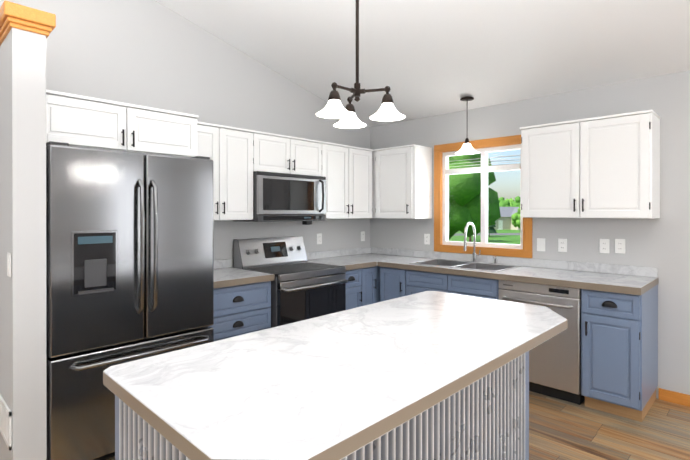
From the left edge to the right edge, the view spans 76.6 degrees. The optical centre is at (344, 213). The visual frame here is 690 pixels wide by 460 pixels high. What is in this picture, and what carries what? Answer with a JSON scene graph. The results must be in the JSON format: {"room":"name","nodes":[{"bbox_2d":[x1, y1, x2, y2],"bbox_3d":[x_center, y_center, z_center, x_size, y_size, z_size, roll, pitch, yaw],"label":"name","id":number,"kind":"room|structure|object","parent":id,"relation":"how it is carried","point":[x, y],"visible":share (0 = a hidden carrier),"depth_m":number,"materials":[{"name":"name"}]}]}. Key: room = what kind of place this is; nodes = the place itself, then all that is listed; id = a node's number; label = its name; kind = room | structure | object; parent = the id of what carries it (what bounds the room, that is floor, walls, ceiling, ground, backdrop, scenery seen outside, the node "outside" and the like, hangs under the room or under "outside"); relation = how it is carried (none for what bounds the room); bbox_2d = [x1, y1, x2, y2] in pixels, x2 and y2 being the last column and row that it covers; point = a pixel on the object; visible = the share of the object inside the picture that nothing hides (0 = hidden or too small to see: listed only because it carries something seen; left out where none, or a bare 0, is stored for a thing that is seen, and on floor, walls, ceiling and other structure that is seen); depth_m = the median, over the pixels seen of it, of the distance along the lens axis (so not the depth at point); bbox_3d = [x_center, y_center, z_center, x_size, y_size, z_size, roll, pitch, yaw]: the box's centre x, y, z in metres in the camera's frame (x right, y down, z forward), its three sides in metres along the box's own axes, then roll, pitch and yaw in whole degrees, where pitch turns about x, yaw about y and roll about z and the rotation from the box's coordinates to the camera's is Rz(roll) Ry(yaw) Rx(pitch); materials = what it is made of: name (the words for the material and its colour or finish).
{"room":"kitchen","nodes":[
{"label":"kitchen","id":0,"kind":"room"},
{"bbox_2d":[0,28,46,459],"bbox_3d":[-1.861,0.263,2.445,0.900,2.300,0.135,0,0,44],"label":"wall","id":1,"kind":"structure","parent":0,"point":[23,217],"depth_m":2.14,"materials":[{"name":"grey paint"}]},
{"bbox_2d":[0,394,11,450],"bbox_3d":[-1.825,1.048,2.311,0.600,0.180,0.008,0,0,44],"label":"air vent","id":2,"kind":"object","parent":1,"relation":"in","point":[5,423],"visible":1,"depth_m":2.17,"materials":[{"name":"white plastic"}]},
{"bbox_2d":[7,252,10,276],"bbox_3d":[-1.635,0.248,2.125,0.072,0.116,0.009,0,0,44],"label":"light switch","id":3,"kind":"object","parent":1,"relation":"attached to","point":[8,264],"visible":0.94,"depth_m":2.11,"materials":[{"name":"white plastic"}]},
{"bbox_2d":[0,0,55,45],"bbox_3d":[-1.848,-0.941,2.430,0.936,0.108,0.207,0,0,44],"label":"trim","id":4,"kind":"structure","parent":1,"relation":"on","point":[21,17],"depth_m":2.11,"materials":[{"name":"orange wood"}]},
{"bbox_2d":[0,0,369,267],"bbox_3d":[-2.178,-0.724,2.870,0.150,4.272,7.300,0,0,44],"label":"wall","id":5,"kind":"structure","parent":0,"point":[152,53],"depth_m":3.66,"materials":[{"name":"grey paint"}]},
{"bbox_2d":[46,90,198,156],"bbox_3d":[-1.564,-0.535,2.912,0.672,0.293,0.940,0,0,44],"label":"upper cabinet","id":6,"kind":"object","parent":5,"relation":"attached to","point":[75,120],"visible":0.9,"depth_m":2.66,"materials":[{"name":"white paint"}]},
{"bbox_2d":[197,121,256,220],"bbox_3d":[-1.125,-0.327,3.607,0.338,0.762,0.649,0,0,44],"label":"upper cabinet","id":7,"kind":"object","parent":5,"relation":"attached to","point":[238,156],"depth_m":3.56,"materials":[{"name":"white paint"}]},
{"bbox_2d":[257,131,324,176],"bbox_3d":[-0.624,-0.535,4.126,0.338,0.347,0.795,0,0,44],"label":"upper cabinet","id":8,"kind":"object","parent":5,"relation":"attached to","point":[276,153],"depth_m":4.00,"materials":[{"name":"white paint"}]},
{"bbox_2d":[233,171,325,224],"bbox_3d":[-0.547,-0.122,4.115,0.464,0.472,0.877,0,0,44],"label":"microwave","id":9,"kind":"object","parent":8,"relation":"attached to","point":[279,197],"visible":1,"depth_m":3.91,"materials":[{"name":"grey metal"}]},
{"bbox_2d":[214,247,369,266],"bbox_3d":[-0.574,0.445,4.409,0.020,0.074,2.558,0,0,44],"label":"backsplash","id":10,"kind":"structure","parent":5,"relation":"attached to","point":[366,250],"depth_m":4.77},
{"bbox_2d":[317,233,321,243],"bbox_3d":[-0.276,0.272,4.726,0.008,0.116,0.072,0,0,44],"label":"electrical outlet","id":11,"kind":"object","parent":5,"relation":"attached to","point":[319,238],"visible":1,"depth_m":4.72,"materials":[{"name":"white plastic"}]},
{"bbox_2d":[325,142,372,218],"bbox_3d":[-0.082,-0.329,4.687,0.338,0.762,0.764,0,0,44],"label":"upper cabinet","id":12,"kind":"object","parent":5,"relation":"attached to","point":[348,169],"depth_m":4.56,"materials":[{"name":"white paint"}]},
{"bbox_2d":[361,231,364,240],"bbox_3d":[0.214,0.271,5.233,0.008,0.116,0.072,0,0,44],"label":"electrical outlet","id":13,"kind":"object","parent":5,"relation":"attached to","point":[362,235],"visible":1,"depth_m":5.24,"materials":[{"name":"white plastic"}]},
{"bbox_2d":[107,391,689,459],"bbox_3d":[0.105,1.467,0.669,6.500,0.100,7.300,0,0,44],"label":"floor","id":14,"kind":"structure","parent":0,"point":[559,429],"depth_m":2.82,"materials":[{"name":"brown wood"}]},
{"bbox_2d":[46,141,213,459],"bbox_3d":[-1.462,0.518,2.826,0.886,1.788,0.928,0,0,44],"label":"fridge","id":15,"kind":"object","parent":14,"relation":"on","point":[129,257],"visible":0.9,"depth_m":2.44,"materials":[{"name":"grey metal"}]},
{"bbox_2d":[210,279,273,340],"bbox_3d":[-1.028,0.970,3.510,0.618,0.880,0.632,0,0,44],"label":"base cabinet","id":16,"kind":"object","parent":14,"relation":"on","point":[242,301],"depth_m":3.32,"materials":[{"name":"blue paint"}]},
{"bbox_2d":[214,267,273,286],"bbox_3d":[-1.018,0.508,3.499,0.646,0.045,0.632,0,0,44],"label":"countertop","id":17,"kind":"structure","parent":16,"relation":"on","point":[223,276],"depth_m":3.41,"materials":[{"name":"white stone"}]},
{"bbox_2d":[233,236,347,327],"bbox_3d":[-0.476,0.820,3.954,0.747,1.178,0.756,0,0,44],"label":"range","id":18,"kind":"object","parent":14,"relation":"on","point":[302,288],"visible":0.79,"depth_m":3.85,"materials":[{"name":"grey metal"}]},
{"bbox_2d":[115,351,528,459],"bbox_3d":[0.094,0.978,1.837,0.676,0.872,1.771,0,0,44],"label":"kitchen island","id":19,"kind":"object","parent":14,"relation":"on","point":[489,420],"depth_m":1.75,"materials":[{"name":"wood"}]},
{"bbox_2d":[103,291,566,459],"bbox_3d":[0.192,0.519,1.814,0.896,0.046,1.970,0,0,44],"label":"island countertop","id":20,"kind":"structure","parent":19,"relation":"on","point":[332,386],"depth_m":1.35,"materials":[{"name":"white stone"}]},
{"bbox_2d":[346,267,379,309],"bbox_3d":[0.130,0.967,4.708,0.618,0.880,1.152,0,0,44],"label":"base cabinet","id":21,"kind":"object","parent":14,"relation":"on","point":[363,285],"depth_m":4.31,"materials":[{"name":"blue paint"}]},
{"bbox_2d":[307,255,412,270],"bbox_3d":[0.140,0.505,4.697,0.646,0.045,1.152,0,0,44],"label":"countertop","id":22,"kind":"structure","parent":21,"relation":"on","point":[351,262],"depth_m":4.51,"materials":[{"name":"white stone"}]},
{"bbox_2d":[377,222,658,421],"bbox_3d":[1.354,0.747,3.872,2.244,1.325,0.652,0,0,44],"label":"base cabinet","id":23,"kind":"object","parent":14,"relation":"on","point":[619,340],"visible":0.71,"depth_m":3.15,"materials":[{"name":"blue paint"}]},
{"bbox_2d":[499,280,584,404],"bbox_3d":[1.657,0.973,3.550,0.605,0.874,0.640,0,0,44],"label":"dishwasher","id":24,"kind":"object","parent":14,"relation":"on","point":[555,366],"visible":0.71,"depth_m":3.26,"materials":[{"name":"grey metal"}]},
{"bbox_2d":[155,0,689,126],"bbox_3d":[0.105,-1.961,0.661,6.500,1.908,7.300,0,0,44],"label":"ceiling","id":25,"kind":"structure","parent":0,"point":[424,58],"depth_m":3.41,"materials":[{"name":"white paint"}]},
{"bbox_2d":[316,0,404,128],"bbox_3d":[0.030,-1.046,1.618,0.330,1.386,0.308,0,0,44],"label":"light","id":26,"kind":"object","parent":25,"relation":"hanging from","point":[334,108],"visible":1,"depth_m":1.62,"materials":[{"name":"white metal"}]},
{"bbox_2d":[455,96,478,154],"bbox_3d":[1.163,-0.844,4.162,0.215,0.533,0.215,0,0,44],"label":"light","id":27,"kind":"object","parent":25,"relation":"hanging from","point":[466,148],"visible":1,"depth_m":4.14,"materials":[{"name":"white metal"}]},
{"bbox_2d":[370,70,689,398],"bbox_3d":[2.589,0.151,3.237,6.500,2.520,0.150,0,0,44],"label":"wall","id":28,"kind":"structure","parent":0,"point":[662,243],"depth_m":3.49,"materials":[{"name":"grey paint"}]},
{"bbox_2d":[370,247,412,254],"bbox_3d":[0.541,0.444,5.096,0.624,0.074,0.020,0,0,44],"label":"backsplash","id":29,"kind":"structure","parent":28,"relation":"attached to","point":[373,250],"depth_m":5.12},
{"bbox_2d":[372,144,431,218],"bbox_3d":[0.498,-0.330,4.892,0.887,0.763,0.372,0,0,44],"label":"upper cabinet","id":30,"kind":"object","parent":28,"relation":"attached to","point":[401,182],"visible":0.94,"depth_m":4.64,"materials":[{"name":"white paint"}]},
{"bbox_2d":[424,234,429,244],"bbox_3d":[0.894,0.277,4.764,0.072,0.116,0.008,0,0,44],"label":"outlet","id":31,"kind":"object","parent":28,"relation":"attached to","point":[426,238],"visible":1,"depth_m":4.76,"materials":[{"name":"white plastic"}]},
{"bbox_2d":[434,135,532,257],"bbox_3d":[1.361,-0.163,4.365,1.035,1.137,0.104,0,0,44],"label":"window unit","id":32,"kind":"structure","parent":28,"relation":"in","point":[443,153],"depth_m":4.36,"materials":[{"name":"brown wood"}]},
{"bbox_2d":[537,238,544,250],"bbox_3d":[1.761,0.279,3.926,0.072,0.116,0.009,0,0,44],"label":"light switch","id":33,"kind":"object","parent":28,"relation":"attached to","point":[540,244],"visible":1,"depth_m":3.92,"materials":[{"name":"white plastic"}]},
{"bbox_2d":[558,238,566,251],"bbox_3d":[1.891,0.275,3.800,0.072,0.116,0.008,0,0,44],"label":"outlet","id":34,"kind":"object","parent":28,"relation":"attached to","point":[562,245],"visible":1,"depth_m":3.80,"materials":[{"name":"white plastic"}]},
{"bbox_2d":[519,110,660,218],"bbox_3d":[1.931,-0.349,3.507,0.937,0.767,0.372,0,0,44],"label":"upper cabinet","id":35,"kind":"object","parent":28,"relation":"attached to","point":[607,166],"visible":1,"depth_m":3.33,"materials":[{"name":"white paint"}]},
{"bbox_2d":[599,239,608,252],"bbox_3d":[2.123,0.265,3.576,0.072,0.116,0.008,0,0,44],"label":"outlet","id":36,"kind":"object","parent":28,"relation":"attached to","point":[603,245],"visible":1,"depth_m":3.58,"materials":[{"name":"white plastic"}]},
{"bbox_2d":[615,239,624,253],"bbox_3d":[2.203,0.260,3.499,0.072,0.116,0.008,0,0,44],"label":"outlet","id":37,"kind":"object","parent":28,"relation":"attached to","point":[619,245],"visible":1,"depth_m":3.50,"materials":[{"name":"white plastic"}]},
{"bbox_2d":[658,388,689,406],"bbox_3d":[3.573,1.371,2.174,3.305,0.085,0.013,0,0,44],"label":"baseboard","id":38,"kind":"structure","parent":28,"relation":"attached to","point":[674,397],"depth_m":3.24,"materials":[{"name":"orange wood"}]},
{"label":"outside","id":39,"kind":"structure","parent":0,"visible":0},
{"bbox_2d":[449,230,519,243],"bbox_3d":[110.481,3.380,191.324,420.000,0.001,419.400,0,0,44],"label":"lawn","id":40,"kind":"structure","parent":39,"point":[508,239],"depth_m":64.60,"materials":[{"name":"green plant"}]},
{"bbox_2d":[449,153,500,238],"bbox_3d":[6.499,-1.270,29.889,8.035,10.040,7.098,0,0,44],"label":"tree","id":41,"kind":"object","parent":40,"relation":"on","point":[463,208],"depth_m":27.14,"materials":[{"name":"green plant"}]},
{"bbox_2d":[453,233,519,235],"bbox_3d":[40.009,3.616,79.648,99.080,0.001,133.998,0,0,44],"label":"road","id":42,"kind":"structure","parent":40,"relation":"on","point":[458,234],"depth_m":76.03,"materials":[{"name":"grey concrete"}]},
{"bbox_2d":[488,225,496,236],"bbox_3d":[22.826,0.702,69.230,2.500,5.916,2.500,0,0,44],"label":"conifer tree","id":43,"kind":"object","parent":40,"relation":"on","point":[492,230],"depth_m":68.37,"materials":[{"name":"green plant"}]},
{"bbox_2d":[498,197,509,206],"bbox_3d":[63.276,-1.655,175.322,6.481,10.143,5.541,0,0,44],"label":"tree","id":44,"kind":"object","parent":40,"relation":"on","point":[503,202],"depth_m":173.69,"materials":[{"name":"green plant"}]},
{"bbox_2d":[494,207,519,229],"bbox_3d":[35.841,0.986,101.241,16.300,5.200,11.810,0,0,-10],"label":"house","id":45,"kind":"structure","parent":40,"relation":"on","point":[505,219],"depth_m":98.84,"materials":[{"name":"beige"}]},
{"bbox_2d":[511,196,519,207],"bbox_3d":[71.269,-1.889,178.709,6.573,10.596,5.665,0,0,44],"label":"tree","id":46,"kind":"object","parent":40,"relation":"on","point":[516,203],"depth_m":177.42,"materials":[{"name":"green plant"}]},
{"bbox_2d":[511,208,519,227],"bbox_3d":[24.175,1.383,59.291,3.052,4.598,2.919,0,0,44],"label":"tree","id":47,"kind":"object","parent":40,"relation":"on","point":[515,220],"depth_m":58.94,"materials":[{"name":"green plant"}]}
]}

